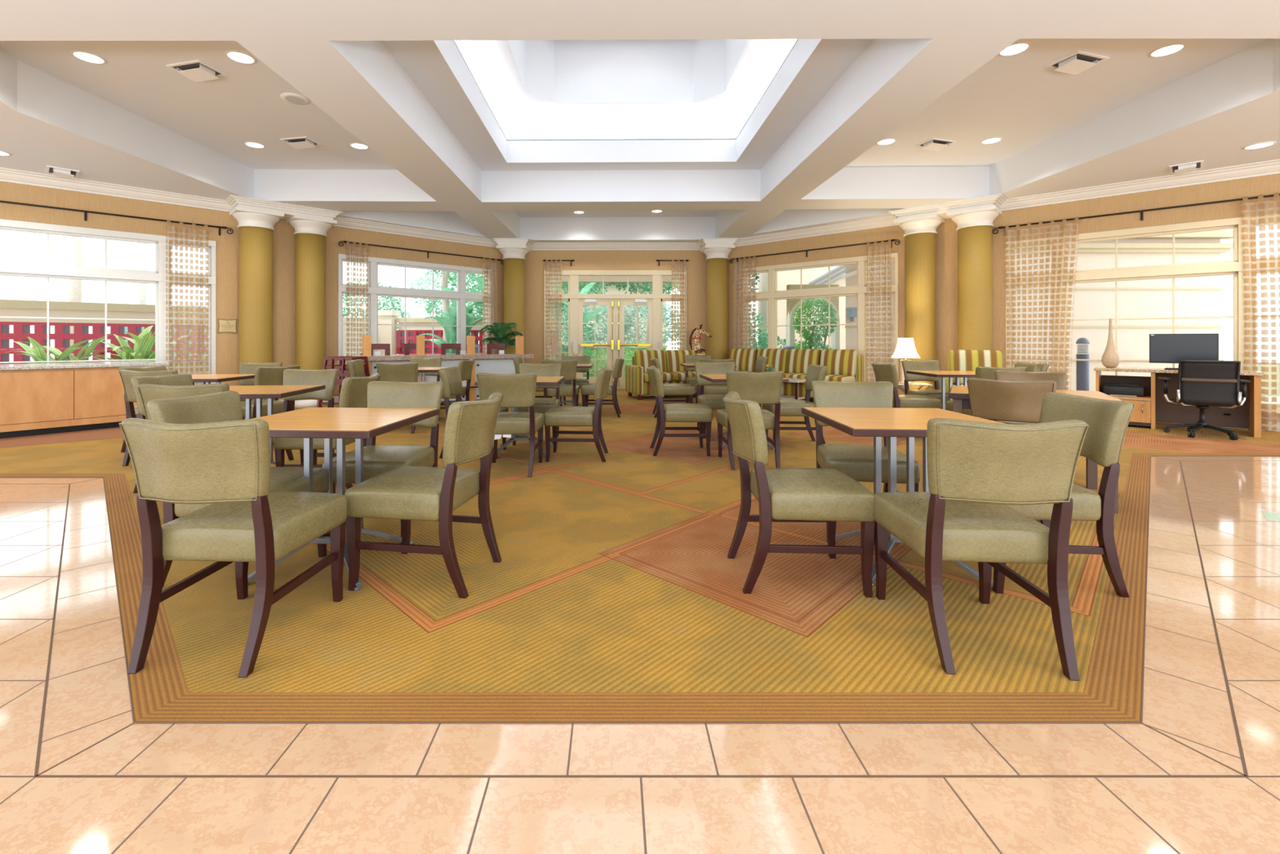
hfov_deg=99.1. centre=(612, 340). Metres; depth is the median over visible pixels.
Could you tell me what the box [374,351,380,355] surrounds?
holder
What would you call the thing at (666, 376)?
seat cushion
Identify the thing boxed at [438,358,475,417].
dining chair
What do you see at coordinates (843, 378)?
seat cushion
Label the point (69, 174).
ceiling vent
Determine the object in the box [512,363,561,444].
dining chair
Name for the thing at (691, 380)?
dining chair
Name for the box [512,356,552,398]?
dining chair
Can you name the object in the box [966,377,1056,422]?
dining chair
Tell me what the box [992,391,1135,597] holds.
dining chair
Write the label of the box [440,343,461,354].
bar stool
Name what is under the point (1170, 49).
recessed light
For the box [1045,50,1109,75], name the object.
ceiling vent
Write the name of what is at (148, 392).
dining chair
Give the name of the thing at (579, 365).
dining table
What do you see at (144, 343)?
plant
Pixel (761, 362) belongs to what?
dining chair
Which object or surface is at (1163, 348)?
computer monitor
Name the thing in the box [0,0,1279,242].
ceiling
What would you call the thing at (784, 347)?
bollard light
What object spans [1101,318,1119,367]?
vase
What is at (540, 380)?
dining table
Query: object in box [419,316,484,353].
banana plant
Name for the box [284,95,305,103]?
grille
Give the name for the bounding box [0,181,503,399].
wall
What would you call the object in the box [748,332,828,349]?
shrub
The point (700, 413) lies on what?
dining chair
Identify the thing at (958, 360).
striped armchair
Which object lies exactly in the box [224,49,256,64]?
recessed light
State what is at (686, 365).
dining table
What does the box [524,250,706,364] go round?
wall
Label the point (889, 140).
recessed light
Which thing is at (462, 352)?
holder
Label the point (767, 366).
flower arrangement
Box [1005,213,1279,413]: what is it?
window
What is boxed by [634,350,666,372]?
cushion
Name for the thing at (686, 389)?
dining chair
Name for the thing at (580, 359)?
dining chair
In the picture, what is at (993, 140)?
recessed light
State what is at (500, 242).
trim
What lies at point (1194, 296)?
building wing
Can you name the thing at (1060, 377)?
dining chair
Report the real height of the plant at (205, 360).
1.324 m
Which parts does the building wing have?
gable moulding, cornice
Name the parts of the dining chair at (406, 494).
leg, leg, seat, leg, backrest, leg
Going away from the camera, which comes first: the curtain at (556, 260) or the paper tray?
the paper tray
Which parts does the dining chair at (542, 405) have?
seat, backrest, leg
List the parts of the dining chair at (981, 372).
seat, backrest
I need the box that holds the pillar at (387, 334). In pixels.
[377,310,398,355]
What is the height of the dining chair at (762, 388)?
0.875 m
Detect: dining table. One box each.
[191,373,254,385]
[229,385,325,464]
[247,407,439,591]
[377,366,450,418]
[475,376,564,457]
[559,363,592,406]
[680,363,736,403]
[699,373,788,449]
[801,407,1004,589]
[906,370,975,409]
[948,385,1124,513]
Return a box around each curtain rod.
[0,200,233,235]
[337,240,503,265]
[542,259,574,266]
[656,259,688,266]
[729,239,900,263]
[992,193,1279,234]
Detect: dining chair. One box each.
[117,364,166,452]
[119,369,177,466]
[119,417,347,677]
[129,373,193,493]
[137,382,229,420]
[145,390,328,586]
[239,362,282,419]
[240,364,300,417]
[273,373,380,489]
[282,368,337,464]
[322,381,444,543]
[344,391,503,598]
[346,359,364,377]
[376,362,417,433]
[409,357,442,411]
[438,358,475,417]
[438,366,508,458]
[475,372,544,477]
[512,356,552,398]
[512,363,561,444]
[541,359,579,406]
[543,366,613,462]
[559,355,590,406]
[581,357,624,417]
[646,365,712,456]
[649,357,693,417]
[684,355,711,402]
[694,358,734,403]
[694,361,734,438]
[716,370,783,470]
[722,391,875,597]
[755,355,768,406]
[762,364,827,446]
[811,380,919,492]
[871,362,941,408]
[874,417,1088,680]
[901,360,948,409]
[945,366,1026,420]
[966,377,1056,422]
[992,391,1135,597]
[995,369,1066,424]
[1013,361,1048,371]
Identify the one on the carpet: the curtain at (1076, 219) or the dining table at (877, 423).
the dining table at (877, 423)
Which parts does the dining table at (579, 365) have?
post, frame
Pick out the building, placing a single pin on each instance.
(785, 277)
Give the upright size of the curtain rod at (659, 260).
0.140 m
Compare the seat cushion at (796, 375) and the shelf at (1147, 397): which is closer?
the shelf at (1147, 397)
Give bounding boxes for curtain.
[165,219,208,383]
[346,240,368,377]
[482,257,497,353]
[545,259,562,359]
[671,259,685,349]
[733,255,755,348]
[866,239,891,382]
[1004,216,1079,390]
[1241,192,1279,430]
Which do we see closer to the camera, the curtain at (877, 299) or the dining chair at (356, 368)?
the dining chair at (356, 368)
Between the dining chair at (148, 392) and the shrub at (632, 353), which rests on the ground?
the shrub at (632, 353)
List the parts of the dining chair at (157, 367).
leg, seat, backrest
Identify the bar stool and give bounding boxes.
[371,343,390,355]
[404,343,425,355]
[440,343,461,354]
[486,343,505,353]
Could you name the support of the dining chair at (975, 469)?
on the carpet
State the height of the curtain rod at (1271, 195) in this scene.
0.140 m
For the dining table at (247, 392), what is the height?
0.751 m
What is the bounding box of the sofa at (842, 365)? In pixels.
[728,348,863,397]
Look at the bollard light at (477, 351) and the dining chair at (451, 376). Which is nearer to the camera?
the dining chair at (451, 376)
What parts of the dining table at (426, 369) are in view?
post, post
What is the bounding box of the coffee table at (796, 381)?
[780,377,806,399]
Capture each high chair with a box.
[316,355,370,407]
[319,364,368,407]
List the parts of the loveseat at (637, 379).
frame, arm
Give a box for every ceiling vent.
[45,165,79,180]
[165,59,226,82]
[280,136,322,149]
[915,137,956,151]
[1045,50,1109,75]
[1168,160,1203,175]
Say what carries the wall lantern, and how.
attached to the building wing
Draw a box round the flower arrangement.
[764,364,774,372]
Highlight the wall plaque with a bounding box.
[217,318,237,333]
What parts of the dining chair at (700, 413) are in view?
leg, backrest, leg, seat, leg, leg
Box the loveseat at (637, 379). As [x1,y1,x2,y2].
[625,350,696,399]
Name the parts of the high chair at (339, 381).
leg, frame, leg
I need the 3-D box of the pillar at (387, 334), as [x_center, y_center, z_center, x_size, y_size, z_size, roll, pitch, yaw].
[-6.950,0.150,16.800,0.500,2.140,0.500,0,0,0]
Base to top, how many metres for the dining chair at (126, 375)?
0.875 m
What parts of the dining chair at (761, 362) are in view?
backrest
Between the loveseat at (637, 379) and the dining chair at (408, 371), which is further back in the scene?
the loveseat at (637, 379)
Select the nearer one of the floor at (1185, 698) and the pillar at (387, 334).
the floor at (1185, 698)
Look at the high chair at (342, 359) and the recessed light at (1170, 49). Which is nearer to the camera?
the recessed light at (1170, 49)
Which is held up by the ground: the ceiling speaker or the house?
the house
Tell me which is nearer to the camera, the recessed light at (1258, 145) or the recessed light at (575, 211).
the recessed light at (1258, 145)
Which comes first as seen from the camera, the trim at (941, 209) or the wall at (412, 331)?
the trim at (941, 209)
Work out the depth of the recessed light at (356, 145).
7.71 m
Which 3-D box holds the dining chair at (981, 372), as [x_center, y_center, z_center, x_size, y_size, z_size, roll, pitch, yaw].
[4.030,0.709,5.885,0.509,0.875,0.650,0,0,0]
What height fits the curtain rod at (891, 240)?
0.140 m
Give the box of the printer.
[1102,382,1145,396]
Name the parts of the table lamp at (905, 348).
lamp shade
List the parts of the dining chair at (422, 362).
backrest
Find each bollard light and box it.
[475,344,480,353]
[782,346,794,349]
[1075,337,1089,391]
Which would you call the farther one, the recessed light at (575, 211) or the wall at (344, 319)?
the wall at (344, 319)
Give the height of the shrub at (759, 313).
3.307 m
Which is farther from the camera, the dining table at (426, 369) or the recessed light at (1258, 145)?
the dining table at (426, 369)
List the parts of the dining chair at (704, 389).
leg, seat, backrest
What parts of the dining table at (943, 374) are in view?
post, post, post, post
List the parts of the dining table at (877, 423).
post, post, frame, post, post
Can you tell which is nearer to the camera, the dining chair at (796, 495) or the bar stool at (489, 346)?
the dining chair at (796, 495)
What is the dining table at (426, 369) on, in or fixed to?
on the carpet
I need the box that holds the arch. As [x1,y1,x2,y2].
[786,284,839,349]
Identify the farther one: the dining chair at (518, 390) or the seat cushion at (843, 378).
the seat cushion at (843, 378)
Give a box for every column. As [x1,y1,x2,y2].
[229,206,284,385]
[285,214,337,408]
[496,245,530,353]
[700,244,735,359]
[893,213,945,394]
[946,205,1001,350]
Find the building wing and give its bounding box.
[840,230,1233,391]
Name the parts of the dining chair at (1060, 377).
seat, backrest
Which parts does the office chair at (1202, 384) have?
armrest, arm, arm, seat, backrest, frame, arm, arm, armrest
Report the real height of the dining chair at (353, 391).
0.875 m
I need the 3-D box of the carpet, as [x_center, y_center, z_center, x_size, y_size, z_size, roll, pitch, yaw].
[0.250,1.158,7.212,26.500,0.024,11.151,0,0,0]
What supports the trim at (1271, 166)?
attached to the wall at (947, 233)
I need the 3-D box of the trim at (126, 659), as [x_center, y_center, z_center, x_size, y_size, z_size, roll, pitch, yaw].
[0.250,1.147,3.518,26.500,0.004,3.768,0,0,0]
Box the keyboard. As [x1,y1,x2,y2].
[1164,367,1177,369]
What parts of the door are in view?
alarm cord, latch rod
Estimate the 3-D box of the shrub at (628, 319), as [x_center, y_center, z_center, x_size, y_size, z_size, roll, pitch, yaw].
[0.051,-0.657,22.519,5.931,2.222,2.355,0,0,0]
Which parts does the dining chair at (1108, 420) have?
leg, leg, seat, backrest, leg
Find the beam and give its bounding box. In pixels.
[550,275,679,282]
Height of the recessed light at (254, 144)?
0.008 m
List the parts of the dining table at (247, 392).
post, post, post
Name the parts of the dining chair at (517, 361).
backrest, seat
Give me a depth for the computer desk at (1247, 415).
7.07 m
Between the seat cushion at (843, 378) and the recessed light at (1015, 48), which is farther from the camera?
the seat cushion at (843, 378)
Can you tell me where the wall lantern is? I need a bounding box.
[846,306,857,321]
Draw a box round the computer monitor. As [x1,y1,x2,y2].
[1149,333,1218,363]
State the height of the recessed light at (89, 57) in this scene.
0.008 m
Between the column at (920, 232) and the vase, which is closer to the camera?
the vase
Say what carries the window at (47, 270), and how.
in the wall at (284, 238)
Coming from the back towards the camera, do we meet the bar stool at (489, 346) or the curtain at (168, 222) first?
the bar stool at (489, 346)
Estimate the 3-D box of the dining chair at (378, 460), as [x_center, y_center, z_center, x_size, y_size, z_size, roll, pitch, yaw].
[-1.383,0.709,3.375,0.509,0.875,0.650,0,0,3]
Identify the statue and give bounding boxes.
[688,324,711,354]
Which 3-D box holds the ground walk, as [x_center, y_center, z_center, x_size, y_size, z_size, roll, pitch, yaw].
[10.602,1.215,7.290,17.901,0.030,9.374,0,0,6]
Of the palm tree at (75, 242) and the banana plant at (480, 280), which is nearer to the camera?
the banana plant at (480, 280)
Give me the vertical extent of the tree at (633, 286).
5.977 m
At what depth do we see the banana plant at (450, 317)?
14.35 m
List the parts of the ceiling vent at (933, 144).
deflector plate, frame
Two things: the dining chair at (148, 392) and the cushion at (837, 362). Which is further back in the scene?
the cushion at (837, 362)
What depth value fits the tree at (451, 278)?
24.14 m
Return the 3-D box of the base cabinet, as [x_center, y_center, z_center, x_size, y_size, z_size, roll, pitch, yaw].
[-7.510,0.750,6.247,0.615,0.800,3.644,0,0,37]
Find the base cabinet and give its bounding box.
[0,365,146,438]
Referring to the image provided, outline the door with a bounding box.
[543,270,686,389]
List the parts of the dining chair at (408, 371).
backrest, leg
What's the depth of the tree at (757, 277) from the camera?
18.23 m
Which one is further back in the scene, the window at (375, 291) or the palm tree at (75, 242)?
the palm tree at (75, 242)
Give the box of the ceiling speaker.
[280,93,309,104]
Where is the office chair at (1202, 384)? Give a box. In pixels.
[1157,360,1250,439]
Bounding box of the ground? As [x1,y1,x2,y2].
[582,364,1279,396]
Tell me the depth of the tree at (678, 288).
18.20 m
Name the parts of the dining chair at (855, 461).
leg, backrest, seat, leg, leg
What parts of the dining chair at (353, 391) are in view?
leg, seat, leg, leg, backrest, leg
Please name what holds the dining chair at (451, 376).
on the carpet
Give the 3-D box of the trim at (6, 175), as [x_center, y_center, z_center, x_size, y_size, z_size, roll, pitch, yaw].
[-6.153,-2.175,8.916,11.200,0.150,0.170,0,0,-44]
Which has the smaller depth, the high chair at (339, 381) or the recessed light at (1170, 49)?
the recessed light at (1170, 49)
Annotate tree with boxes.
[68,235,82,355]
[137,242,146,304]
[342,279,413,328]
[409,269,484,340]
[425,271,559,317]
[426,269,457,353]
[552,282,679,343]
[675,282,752,350]
[748,273,759,336]
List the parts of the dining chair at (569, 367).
leg, backrest, seat, leg, leg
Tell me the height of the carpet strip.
0.004 m
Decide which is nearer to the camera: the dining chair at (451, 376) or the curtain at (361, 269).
the dining chair at (451, 376)
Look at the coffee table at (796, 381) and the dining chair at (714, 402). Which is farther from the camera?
the coffee table at (796, 381)
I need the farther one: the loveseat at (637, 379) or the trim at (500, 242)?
the trim at (500, 242)
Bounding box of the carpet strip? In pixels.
[0,426,124,448]
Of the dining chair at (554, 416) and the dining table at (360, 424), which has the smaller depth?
the dining table at (360, 424)
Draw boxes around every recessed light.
[0,150,11,155]
[70,49,106,64]
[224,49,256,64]
[244,141,265,148]
[349,142,368,149]
[573,210,584,213]
[650,209,662,213]
[875,137,896,145]
[980,137,1002,144]
[997,41,1031,56]
[1148,42,1186,57]
[1242,141,1276,149]
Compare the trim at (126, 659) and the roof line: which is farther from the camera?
the roof line
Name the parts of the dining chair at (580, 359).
seat, backrest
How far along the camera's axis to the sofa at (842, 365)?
10.45 m
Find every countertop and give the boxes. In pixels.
[0,360,168,370]
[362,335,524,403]
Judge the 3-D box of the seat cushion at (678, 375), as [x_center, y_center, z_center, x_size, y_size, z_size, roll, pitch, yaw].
[1.484,0.716,10.983,0.650,0.170,0.620,0,0,-14]
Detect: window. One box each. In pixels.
[0,218,216,383]
[337,253,491,390]
[742,252,898,391]
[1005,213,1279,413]
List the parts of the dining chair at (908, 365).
leg, backrest, seat, leg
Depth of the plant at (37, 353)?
8.64 m
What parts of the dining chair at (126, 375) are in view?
leg, backrest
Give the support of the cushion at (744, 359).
on the sofa at (842, 365)
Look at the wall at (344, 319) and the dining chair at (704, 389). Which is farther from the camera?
the wall at (344, 319)
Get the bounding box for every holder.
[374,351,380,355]
[460,350,466,354]
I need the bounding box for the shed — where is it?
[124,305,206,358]
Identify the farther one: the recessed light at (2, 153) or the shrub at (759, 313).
the shrub at (759, 313)
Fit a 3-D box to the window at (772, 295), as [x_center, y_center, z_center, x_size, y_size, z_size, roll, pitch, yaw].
[4.074,-0.340,11.046,3.190,2.520,0.160,0,0,44]
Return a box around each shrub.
[550,282,562,342]
[550,282,608,359]
[550,302,679,345]
[558,339,667,377]
[748,280,768,349]
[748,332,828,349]
[791,297,838,350]
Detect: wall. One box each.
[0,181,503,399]
[0,299,207,385]
[342,316,366,377]
[395,317,557,359]
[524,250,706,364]
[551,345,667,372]
[728,173,1279,422]
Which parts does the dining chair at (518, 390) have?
leg, backrest, seat, leg, leg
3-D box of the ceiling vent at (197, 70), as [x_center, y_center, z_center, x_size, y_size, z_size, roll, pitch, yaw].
[-4.237,-2.729,5.553,0.420,0.062,0.300,0,0,14]
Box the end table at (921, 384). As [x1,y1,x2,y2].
[898,382,933,393]
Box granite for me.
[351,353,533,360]
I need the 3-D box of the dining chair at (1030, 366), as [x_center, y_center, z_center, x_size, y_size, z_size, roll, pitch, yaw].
[4.825,0.709,6.598,0.650,0.875,0.509,0,0,3]
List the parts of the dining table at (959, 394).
leg, leg, leg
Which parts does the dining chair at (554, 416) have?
leg, leg, seat, leg, backrest, leg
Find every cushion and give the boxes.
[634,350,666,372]
[643,372,675,382]
[665,350,695,372]
[669,371,696,381]
[728,348,758,371]
[756,348,788,373]
[783,373,806,383]
[786,348,821,373]
[819,349,857,376]
[824,374,855,382]
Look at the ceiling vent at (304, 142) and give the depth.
7.52 m
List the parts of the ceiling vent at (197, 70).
deflector plate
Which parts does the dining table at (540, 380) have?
post, frame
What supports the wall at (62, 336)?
on the terrace
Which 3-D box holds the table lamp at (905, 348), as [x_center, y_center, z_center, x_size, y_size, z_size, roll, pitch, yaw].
[4.770,0.331,8.870,0.397,0.735,0.397,0,0,-5]
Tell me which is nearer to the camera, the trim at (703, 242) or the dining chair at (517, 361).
the dining chair at (517, 361)
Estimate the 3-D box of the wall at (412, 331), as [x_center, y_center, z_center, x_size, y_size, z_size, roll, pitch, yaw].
[-4.225,0.265,17.000,4.958,1.930,0.300,0,0,0]
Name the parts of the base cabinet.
panel, rail, panel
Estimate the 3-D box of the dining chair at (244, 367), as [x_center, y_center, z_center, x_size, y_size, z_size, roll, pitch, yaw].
[-4.371,0.709,6.545,0.509,0.875,0.650,0,0,-1]
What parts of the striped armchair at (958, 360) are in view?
arm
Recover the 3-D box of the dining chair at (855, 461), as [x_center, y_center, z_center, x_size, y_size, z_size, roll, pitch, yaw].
[1.544,0.709,3.404,0.509,0.875,0.650,0,0,12]
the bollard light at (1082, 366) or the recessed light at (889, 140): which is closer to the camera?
the recessed light at (889, 140)
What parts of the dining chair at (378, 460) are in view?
leg, leg, seat, backrest, leg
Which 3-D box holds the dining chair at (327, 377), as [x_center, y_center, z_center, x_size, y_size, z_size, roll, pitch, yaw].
[-2.880,0.709,4.965,0.509,0.875,0.650,0,0,0]
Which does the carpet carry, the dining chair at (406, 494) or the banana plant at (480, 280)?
the dining chair at (406, 494)
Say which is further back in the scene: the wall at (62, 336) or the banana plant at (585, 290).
the banana plant at (585, 290)
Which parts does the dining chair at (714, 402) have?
leg, leg, seat, backrest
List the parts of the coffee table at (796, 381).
leg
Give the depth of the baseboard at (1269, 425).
6.91 m
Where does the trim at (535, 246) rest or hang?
attached to the wall at (535, 266)
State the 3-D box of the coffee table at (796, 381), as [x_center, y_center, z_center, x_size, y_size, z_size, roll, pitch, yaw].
[2.950,0.915,9.750,1.000,0.462,0.500,0,0,44]
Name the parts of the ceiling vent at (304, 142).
deflector plate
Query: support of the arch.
on the ground
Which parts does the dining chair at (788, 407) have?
seat, leg, backrest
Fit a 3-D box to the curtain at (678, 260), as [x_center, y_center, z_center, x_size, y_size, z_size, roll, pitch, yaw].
[1.525,-0.369,12.610,0.330,2.998,0.074,0,0,0]
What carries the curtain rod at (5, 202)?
attached to the wall at (284, 238)
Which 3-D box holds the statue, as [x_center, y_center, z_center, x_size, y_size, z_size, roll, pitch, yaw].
[1.839,0.381,11.902,0.659,1.464,0.296,0,0,0]
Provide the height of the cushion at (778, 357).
0.500 m
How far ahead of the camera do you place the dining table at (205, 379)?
5.91 m
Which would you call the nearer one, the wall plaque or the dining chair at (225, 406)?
the dining chair at (225, 406)
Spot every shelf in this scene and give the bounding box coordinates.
[780,395,804,399]
[1110,395,1151,399]
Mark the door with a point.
(615, 303)
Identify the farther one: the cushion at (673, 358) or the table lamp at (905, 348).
the cushion at (673, 358)
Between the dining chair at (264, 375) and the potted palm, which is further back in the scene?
the potted palm
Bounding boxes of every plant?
[5,334,112,363]
[86,315,191,369]
[173,342,207,361]
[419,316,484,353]
[423,286,484,343]
[452,275,484,308]
[550,282,607,327]
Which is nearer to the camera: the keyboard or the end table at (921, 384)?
the keyboard
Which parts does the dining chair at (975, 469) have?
leg, leg, seat, leg, backrest, leg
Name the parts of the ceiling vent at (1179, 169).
deflector plate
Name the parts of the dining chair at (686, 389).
leg, backrest, seat, leg, leg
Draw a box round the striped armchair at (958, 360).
[938,349,1002,391]
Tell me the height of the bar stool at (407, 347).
1.086 m
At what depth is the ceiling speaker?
6.20 m
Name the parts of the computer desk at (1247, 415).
panel, panel, door, modesty panel, panel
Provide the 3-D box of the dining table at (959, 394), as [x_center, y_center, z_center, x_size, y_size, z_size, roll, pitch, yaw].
[3.160,0.770,4.170,0.980,0.751,0.790,0,0,33]
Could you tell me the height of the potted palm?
1.520 m
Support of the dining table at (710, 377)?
on the carpet
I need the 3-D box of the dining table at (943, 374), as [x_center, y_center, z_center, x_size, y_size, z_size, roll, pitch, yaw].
[4.200,0.770,6.700,0.790,0.751,0.790,0,0,5]
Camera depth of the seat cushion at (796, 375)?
10.24 m
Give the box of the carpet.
[0,389,1279,720]
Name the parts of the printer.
scanner lid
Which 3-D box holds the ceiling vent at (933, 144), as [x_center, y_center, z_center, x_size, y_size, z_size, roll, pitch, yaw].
[4.521,-2.729,7.624,0.420,0.062,0.300,0,0,-17]
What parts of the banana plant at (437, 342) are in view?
stem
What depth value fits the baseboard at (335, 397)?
10.02 m
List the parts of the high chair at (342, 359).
leg, frame, leg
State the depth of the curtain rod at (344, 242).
11.04 m
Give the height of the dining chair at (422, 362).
0.875 m
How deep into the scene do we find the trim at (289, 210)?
8.96 m
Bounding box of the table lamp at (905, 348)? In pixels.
[891,337,919,383]
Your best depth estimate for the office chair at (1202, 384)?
6.36 m
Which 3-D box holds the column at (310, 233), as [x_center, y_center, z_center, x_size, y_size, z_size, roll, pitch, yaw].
[-5.287,-0.472,9.534,0.660,3.245,0.660,0,0,-44]
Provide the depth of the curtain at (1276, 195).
6.89 m
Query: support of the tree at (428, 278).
on the ground
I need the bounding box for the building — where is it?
[758,265,845,350]
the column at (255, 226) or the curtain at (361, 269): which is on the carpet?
the column at (255, 226)
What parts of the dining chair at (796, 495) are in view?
leg, backrest, leg, seat, leg, leg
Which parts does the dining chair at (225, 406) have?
leg, backrest, seat, leg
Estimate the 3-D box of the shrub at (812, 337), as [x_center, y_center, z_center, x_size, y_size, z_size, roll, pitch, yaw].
[4.563,0.133,12.450,1.144,2.255,0.898,0,0,0]
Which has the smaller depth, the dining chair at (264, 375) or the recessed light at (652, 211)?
the dining chair at (264, 375)
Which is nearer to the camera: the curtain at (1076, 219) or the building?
the curtain at (1076, 219)
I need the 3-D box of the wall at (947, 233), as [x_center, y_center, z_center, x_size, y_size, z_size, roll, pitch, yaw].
[6.303,-0.575,8.971,11.060,3.450,0.140,0,0,44]
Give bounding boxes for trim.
[0,167,497,248]
[0,455,1279,723]
[225,195,342,219]
[492,238,533,248]
[529,242,701,250]
[697,238,738,248]
[733,159,1279,247]
[887,193,1005,218]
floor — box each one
[0,456,1279,853]
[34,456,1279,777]
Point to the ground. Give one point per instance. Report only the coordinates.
(1269, 373)
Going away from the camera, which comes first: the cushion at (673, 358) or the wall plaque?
the wall plaque
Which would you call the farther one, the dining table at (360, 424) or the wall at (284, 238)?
the wall at (284, 238)
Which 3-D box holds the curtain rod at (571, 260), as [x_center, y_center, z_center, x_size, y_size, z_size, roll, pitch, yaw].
[-1.250,-1.800,12.645,0.720,0.140,0.110,0,0,0]
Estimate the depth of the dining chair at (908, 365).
7.54 m
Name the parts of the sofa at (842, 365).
frame, panel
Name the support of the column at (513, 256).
on the carpet
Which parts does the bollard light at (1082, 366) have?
post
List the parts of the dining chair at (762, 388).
leg, leg, seat, backrest, leg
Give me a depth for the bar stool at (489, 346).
11.00 m
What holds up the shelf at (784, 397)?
attached to the coffee table at (796, 381)
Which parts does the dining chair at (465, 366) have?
seat, backrest, leg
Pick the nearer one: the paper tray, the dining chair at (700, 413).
the dining chair at (700, 413)
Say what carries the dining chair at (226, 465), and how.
on the carpet
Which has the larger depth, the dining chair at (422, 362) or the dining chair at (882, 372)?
the dining chair at (422, 362)
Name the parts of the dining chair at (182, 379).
leg, backrest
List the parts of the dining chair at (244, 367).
seat, backrest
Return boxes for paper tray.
[1110,394,1136,396]
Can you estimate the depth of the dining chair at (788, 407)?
5.84 m
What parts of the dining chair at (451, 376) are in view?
leg, backrest, leg, seat, leg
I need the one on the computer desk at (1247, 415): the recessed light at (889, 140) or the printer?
the printer
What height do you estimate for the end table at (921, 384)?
0.452 m
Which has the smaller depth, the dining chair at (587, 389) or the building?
the dining chair at (587, 389)
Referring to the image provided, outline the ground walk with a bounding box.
[1261,396,1279,404]
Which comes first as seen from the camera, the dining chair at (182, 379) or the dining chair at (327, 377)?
the dining chair at (182, 379)
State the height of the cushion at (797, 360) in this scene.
0.500 m
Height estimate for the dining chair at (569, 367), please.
0.875 m
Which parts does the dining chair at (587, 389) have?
leg, leg, seat, leg, leg, backrest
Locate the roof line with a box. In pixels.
[809,265,845,284]
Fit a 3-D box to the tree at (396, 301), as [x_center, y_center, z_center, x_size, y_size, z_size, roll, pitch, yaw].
[-10.211,-0.685,23.546,3.821,3.879,2.786,0,0,0]
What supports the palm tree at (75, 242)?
on the ground
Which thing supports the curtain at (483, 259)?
hanging from the curtain rod at (344, 242)
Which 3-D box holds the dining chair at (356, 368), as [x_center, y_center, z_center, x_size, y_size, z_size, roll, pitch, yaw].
[-3.375,0.709,7.644,0.650,0.875,0.509,0,0,-8]
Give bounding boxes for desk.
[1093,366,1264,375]
[1095,370,1261,437]
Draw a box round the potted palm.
[480,322,523,350]
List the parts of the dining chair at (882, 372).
backrest, leg, seat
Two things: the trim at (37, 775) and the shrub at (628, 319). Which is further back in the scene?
the shrub at (628, 319)
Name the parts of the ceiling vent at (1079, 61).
deflector plate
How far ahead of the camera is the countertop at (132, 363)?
6.91 m
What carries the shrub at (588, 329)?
on the ground
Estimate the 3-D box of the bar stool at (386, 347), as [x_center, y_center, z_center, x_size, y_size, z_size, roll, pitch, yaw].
[-4.185,0.604,9.800,0.415,1.086,0.398,0,0,-29]
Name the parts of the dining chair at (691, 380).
seat, backrest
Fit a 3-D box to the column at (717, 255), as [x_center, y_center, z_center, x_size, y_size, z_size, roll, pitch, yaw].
[2.367,-0.472,12.330,0.660,3.245,0.660,0,0,0]
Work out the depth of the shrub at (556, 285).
15.82 m
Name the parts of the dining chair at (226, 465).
leg, backrest, leg, seat, leg, leg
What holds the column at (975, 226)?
on the carpet
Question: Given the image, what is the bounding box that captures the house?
[550,282,671,345]
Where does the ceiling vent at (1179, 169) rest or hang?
in the ceiling
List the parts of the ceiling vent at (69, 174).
deflector plate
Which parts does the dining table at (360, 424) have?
post, post, frame, post, post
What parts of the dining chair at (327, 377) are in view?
leg, leg, backrest, leg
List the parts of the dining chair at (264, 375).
leg, seat, backrest, leg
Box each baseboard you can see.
[280,395,338,402]
[1150,413,1279,431]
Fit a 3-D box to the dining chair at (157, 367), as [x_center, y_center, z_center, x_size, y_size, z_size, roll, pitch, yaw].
[-4.755,0.709,5.772,0.650,0.875,0.509,0,0,3]

